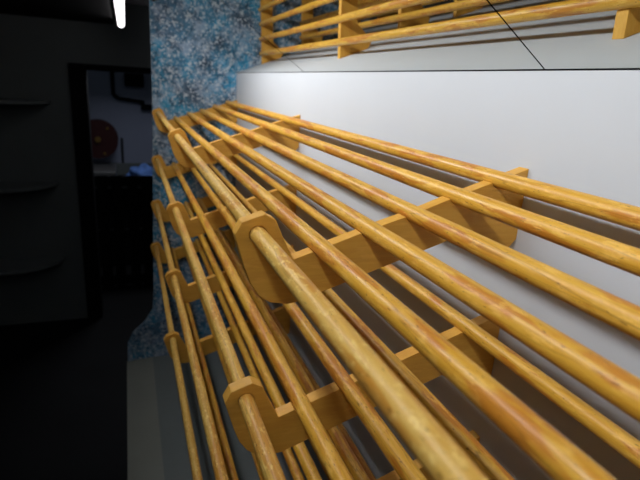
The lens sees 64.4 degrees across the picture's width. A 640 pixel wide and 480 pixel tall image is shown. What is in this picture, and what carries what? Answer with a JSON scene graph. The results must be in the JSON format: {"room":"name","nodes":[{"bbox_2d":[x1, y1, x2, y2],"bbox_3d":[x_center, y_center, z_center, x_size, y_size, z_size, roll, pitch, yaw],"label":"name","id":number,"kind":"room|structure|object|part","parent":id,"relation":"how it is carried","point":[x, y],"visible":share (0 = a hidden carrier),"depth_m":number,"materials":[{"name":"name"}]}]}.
{"room":"bakery shop","nodes":[
{"label":"bakery shop","id":0,"kind":"room"},
{"bbox_2d":[0,2,150,325],"bbox_3d":[-2.067,-0.677,3.981,4.400,2.800,0.120,-3,18,-20],"label":"wall","id":1,"kind":"structure","parent":0,"point":[37,140],"depth_m":3.89,"materials":[{"name":"grey paint"}]},
{"bbox_2d":[0,98,64,275],"bbox_3d":[-2.495,-0.184,3.730,1.020,1.950,0.318,-3,18,-20],"label":"shelving unit","id":2,"kind":"object","parent":1,"relation":"attached to","point":[17,265],"visible":1,"depth_m":3.85,"materials":[{"name":"grey paint"}]},
{"bbox_2d":[0,0,113,23],"bbox_3d":[-2.326,-1.410,2.230,2.570,0.420,2.400,-3,18,-20],"label":"trim","id":3,"kind":"structure","parent":1,"relation":"attached to","point":[96,11],"depth_m":3.11,"materials":[{"name":"black paint"}]},
{"bbox_2d":[68,63,150,318],"bbox_3d":[-1.296,-0.373,4.376,1.410,2.085,0.160,-3,18,-20],"label":"door frame","id":4,"kind":"structure","parent":1,"relation":"in","point":[78,79],"depth_m":4.03,"materials":[{"name":"black paint"}]},
{"bbox_2d":[113,0,152,5],"bbox_3d":[-0.518,-1.644,3.519,1.730,0.035,1.200,-3,18,-20],"label":"trim","id":5,"kind":"structure","parent":1,"relation":"attached to","point":[138,2],"depth_m":3.70,"materials":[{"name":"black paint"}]},
{"bbox_2d":[0,265,152,479],"bbox_3d":[-1.450,1.286,2.554,4.400,0.050,9.200,-3,18,-20],"label":"floor","id":6,"kind":"structure","parent":0,"point":[63,383],"depth_m":3.34,"materials":[{"name":"tile"}]},
{"bbox_2d":[93,163,152,266],"bbox_3d":[-2.236,-0.283,5.652,1.500,1.060,0.590,-3,18,-20],"label":"countertop","id":7,"kind":"structure","parent":6,"relation":"on","point":[100,169],"depth_m":5.50,"materials":[{"name":"grey paint"}]},
{"bbox_2d":[95,175,152,188],"bbox_3d":[-2.212,-0.640,5.539,1.500,0.050,0.580,-3,18,-20],"label":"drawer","id":8,"kind":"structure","parent":7,"relation":"on","point":[109,187],"depth_m":5.31,"materials":[{"name":"grey paint"}]},
{"bbox_2d":[125,163,152,175],"bbox_3d":[-1.933,-0.738,5.490,0.337,0.187,0.295,-3,18,-20],"label":"cloth","id":9,"kind":"object","parent":7,"relation":"on","point":[144,169],"visible":0.43,"depth_m":5.43,"materials":[{"name":"blue fabric"}]},
{"bbox_2d":[127,351,259,479],"bbox_3d":[-0.042,1.486,0.897,0.518,0.700,3.962,-3,18,-20],"label":"display base","id":10,"kind":"object","parent":6,"relation":"on","point":[157,449],"visible":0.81,"depth_m":2.04,"materials":[{"name":"grey laminate"}]},
{"bbox_2d":[87,70,151,162],"bbox_3d":[-1.929,-1.236,5.855,2.800,2.800,0.100,-3,18,-20],"label":"wall","id":11,"kind":"structure","parent":0,"point":[133,124],"depth_m":5.66,"materials":[{"name":"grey paint"}]},
{"bbox_2d":[90,119,117,157],"bbox_3d":[-2.424,-1.107,5.548,0.410,0.410,0.185,-3,18,-20],"label":"hose reel","id":12,"kind":"object","parent":11,"relation":"attached to","point":[104,135],"visible":0.8,"depth_m":5.51,"materials":[{"name":"red paint"}]},
{"bbox_2d":[121,138,123,162],"bbox_3d":[-2.236,-0.943,5.755,0.024,0.420,0.024,-3,18,-20],"label":"drain pipe","id":13,"kind":"object","parent":11,"relation":"attached to","point":[122,149],"visible":0.66,"depth_m":5.73,"materials":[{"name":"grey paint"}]},
{"bbox_2d":[110,72,144,103],"bbox_3d":[-2.106,-1.676,5.559,0.342,0.350,0.040,-3,18,-20],"label":"pipe","id":14,"kind":"object","parent":11,"relation":"attached to","point":[114,95],"visible":0.88,"depth_m":5.54,"materials":[{"name":"black metal"}]},
{"bbox_2d":[124,73,143,86],"bbox_3d":[-2.025,-1.740,5.530,0.200,0.140,0.120,-3,18,-20],"label":"meter box","id":15,"kind":"object","parent":11,"relation":"attached to","point":[130,79],"visible":0.98,"depth_m":5.48,"materials":[{"name":"black paint"}]},
{"bbox_2d":[141,104,151,109],"bbox_3d":[-1.942,-1.488,5.684,0.120,0.060,0.050,-3,18,-20],"label":"wall hook","id":16,"kind":"object","parent":11,"relation":"attached to","point":[143,106],"visible":0.88,"depth_m":5.66,"materials":[{"name":"black paint"}]},
{"bbox_2d":[128,0,236,360],"bbox_3d":[-0.622,-0.205,2.352,0.576,1.638,0.018,-3,18,-20],"label":"wall","id":17,"kind":"structure","parent":0,"point":[186,76],"depth_m":2.26,"materials":[{"name":"blue stone"}]},
{"bbox_2d":[233,70,639,479],"bbox_3d":[0.273,0.821,0.801,0.060,2.066,3.963,-3,18,-20],"label":"wall","id":18,"kind":"structure","parent":0,"point":[574,130],"depth_m":0.70,"materials":[{"name":"white paint"}]},
{"bbox_2d":[150,228,375,479],"bbox_3d":[-0.103,0.447,1.118,0.393,0.163,2.906,-3,18,-20],"label":"shelf","id":19,"kind":"object","parent":18,"relation":"attached to","point":[176,347],"visible":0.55,"depth_m":1.45,"materials":[{"name":"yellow wood"}]},
{"bbox_3d":[-0.263,0.453,1.059,0.019,0.019,2.906,25,7,-26],"label":"rail","id":20,"kind":"part","parent":19,"relation":"part of","materials":[{"name":"yellow wood"}]},
{"bbox_3d":[-0.198,0.468,1.088,0.021,0.021,2.904,35,2,-27],"label":"rail","id":21,"kind":"part","parent":19,"relation":"part of","materials":[{"name":"yellow wood"}]},
{"bbox_3d":[-0.143,0.447,1.102,0.021,0.021,2.904,-32,25,-8],"label":"rail","id":22,"kind":"part","parent":19,"relation":"part of","materials":[{"name":"yellow wood"}]},
{"bbox_3d":[-0.089,0.426,1.116,0.021,0.021,2.904,-27,25,-11],"label":"rail","id":23,"kind":"part","parent":19,"relation":"part of","materials":[{"name":"yellow wood"}]},
{"bbox_3d":[-0.034,0.406,1.130,0.021,0.021,2.904,18,10,-25],"label":"rail","id":24,"kind":"part","parent":19,"relation":"part of","materials":[{"name":"yellow wood"}]},
{"bbox_3d":[0.020,0.385,1.144,0.021,0.021,2.904,14,12,-24],"label":"rail","id":25,"kind":"part","parent":19,"relation":"part of","materials":[{"name":"yellow wood"}]},
{"bbox_2d":[151,187,479,479],"bbox_3d":[-0.087,0.256,1.062,0.384,0.160,2.906,-3,18,-20],"label":"shelf","id":26,"kind":"object","parent":18,"relation":"attached to","point":[182,292],"visible":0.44,"depth_m":1.07,"materials":[{"name":"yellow wood"}]},
{"bbox_3d":[-0.244,0.261,1.003,0.019,0.019,2.906,31,4,-26],"label":"rail","id":27,"kind":"part","parent":26,"relation":"part of","materials":[{"name":"yellow wood"}]},
{"bbox_3d":[-0.177,0.276,1.033,0.021,0.021,2.904,-30,25,-10],"label":"rail","id":28,"kind":"part","parent":26,"relation":"part of","materials":[{"name":"yellow wood"}]},
{"bbox_3d":[-0.123,0.255,1.047,0.021,0.021,2.904,-28,25,-11],"label":"rail","id":29,"kind":"part","parent":26,"relation":"part of","materials":[{"name":"wood"}]},
{"bbox_3d":[-0.068,0.234,1.061,0.021,0.021,2.904,32,4,-26],"label":"rail","id":30,"kind":"part","parent":26,"relation":"part of","materials":[{"name":"wood"}]},
{"bbox_2d":[151,154,639,479],"bbox_3d":[-0.071,0.066,1.006,0.375,0.157,2.906,-3,18,-20],"label":"shelf","id":31,"kind":"object","parent":18,"relation":"attached to","point":[264,430],"visible":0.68,"depth_m":0.63,"materials":[{"name":"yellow wood"}]},
{"bbox_3d":[-0.223,0.069,0.948,0.019,0.019,2.906,39,1,-27],"label":"rail","id":32,"kind":"part","parent":31,"relation":"part of","materials":[{"name":"wood"}]},
{"bbox_3d":[-0.159,0.085,0.977,0.021,0.021,2.904,-28,25,-10],"label":"rail","id":33,"kind":"part","parent":31,"relation":"part of","materials":[{"name":"wood"}]},
{"bbox_3d":[-0.104,0.064,0.992,0.021,0.021,2.904,19,10,-25],"label":"rail","id":34,"kind":"part","parent":31,"relation":"part of","materials":[{"name":"wood"}]},
{"bbox_3d":[-0.045,0.040,1.006,0.021,0.021,2.904,-23,24,-13],"label":"rail","id":35,"kind":"part","parent":31,"relation":"part of","materials":[{"name":"wood"}]},
{"bbox_2d":[152,100,639,479],"bbox_3d":[-0.054,-0.124,0.950,0.367,0.154,2.906,-3,18,-20],"label":"shelf","id":36,"kind":"object","parent":18,"relation":"attached to","point":[483,218],"visible":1,"depth_m":0.47,"materials":[{"name":"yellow wood"}]},
{"bbox_3d":[-0.203,-0.123,0.893,0.019,0.019,2.906,37,1,-27],"label":"rail","id":37,"kind":"part","parent":36,"relation":"part of","materials":[{"name":"wood"}]},
{"bbox_3d":[-0.028,-0.148,0.951,0.021,0.021,2.904,16,11,-25],"label":"rail","id":38,"kind":"part","parent":36,"relation":"part of","materials":[{"name":"wood"}]},
{"bbox_3d":[0.028,-0.170,0.965,0.021,0.021,2.904,-13,21,-17],"label":"rail","id":39,"kind":"part","parent":36,"relation":"part of","materials":[{"name":"wood"}]},
{"bbox_3d":[0.082,-0.191,0.979,0.021,0.021,2.904,7,14,-23],"label":"rail","id":40,"kind":"part","parent":36,"relation":"part of","materials":[{"name":"wood"}]},
{"bbox_2d":[237,68,639,72],"bbox_3d":[0.318,-0.166,0.495,0.019,0.002,3.963,-3,18,-20],"label":"trim","id":41,"kind":"structure","parent":18,"relation":"on","point":[590,69],"depth_m":0.67,"materials":[{"name":"black paint"}]},
{"bbox_3d":[-0.049,-0.471,0.923,0.356,0.258,2.768,-3,18,-20],"label":"board","id":42,"kind":"object","parent":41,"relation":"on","visible":0},
{"bbox_2d":[152,0,303,71],"bbox_3d":[-0.363,-0.719,1.741,0.356,0.250,0.949,-3,18,-20],"label":"mirror panel","id":43,"kind":"object","parent":42,"relation":"attached to","point":[212,23],"visible":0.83,"depth_m":1.65,"materials":[{"name":"clear glass"}]},
{"bbox_2d":[221,0,543,71],"bbox_3d":[-0.044,-0.447,0.910,0.356,0.250,0.904,-3,18,-20],"label":"mirror panel","id":44,"kind":"object","parent":42,"relation":"attached to","point":[315,35],"visible":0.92,"depth_m":0.81,"materials":[{"name":"clear glass"}]},
{"bbox_2d":[488,0,639,68],"bbox_3d":[0.267,-0.181,0.099,0.356,0.250,0.907,-3,18,-20],"label":"mirror panel","id":45,"kind":"object","parent":42,"relation":"attached to","point":[561,34],"visible":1,"depth_m":0.50,"materials":[{"name":"clear glass"}]},
{"bbox_3d":[-1.273,-1.436,1.729,4.400,0.050,9.200,-3,18,-20],"label":"ceiling","id":46,"kind":"structure","parent":0,"visible":0},
{"bbox_2d":[114,0,124,27],"bbox_3d":[-1.100,-1.465,2.766,0.048,0.471,1.390,-3,18,-20],"label":"ceiling lamp","id":47,"kind":"object","parent":46,"relation":"hanging from","point":[119,4],"visible":1,"depth_m":2.64,"materials":[{"name":"white"}]}
]}

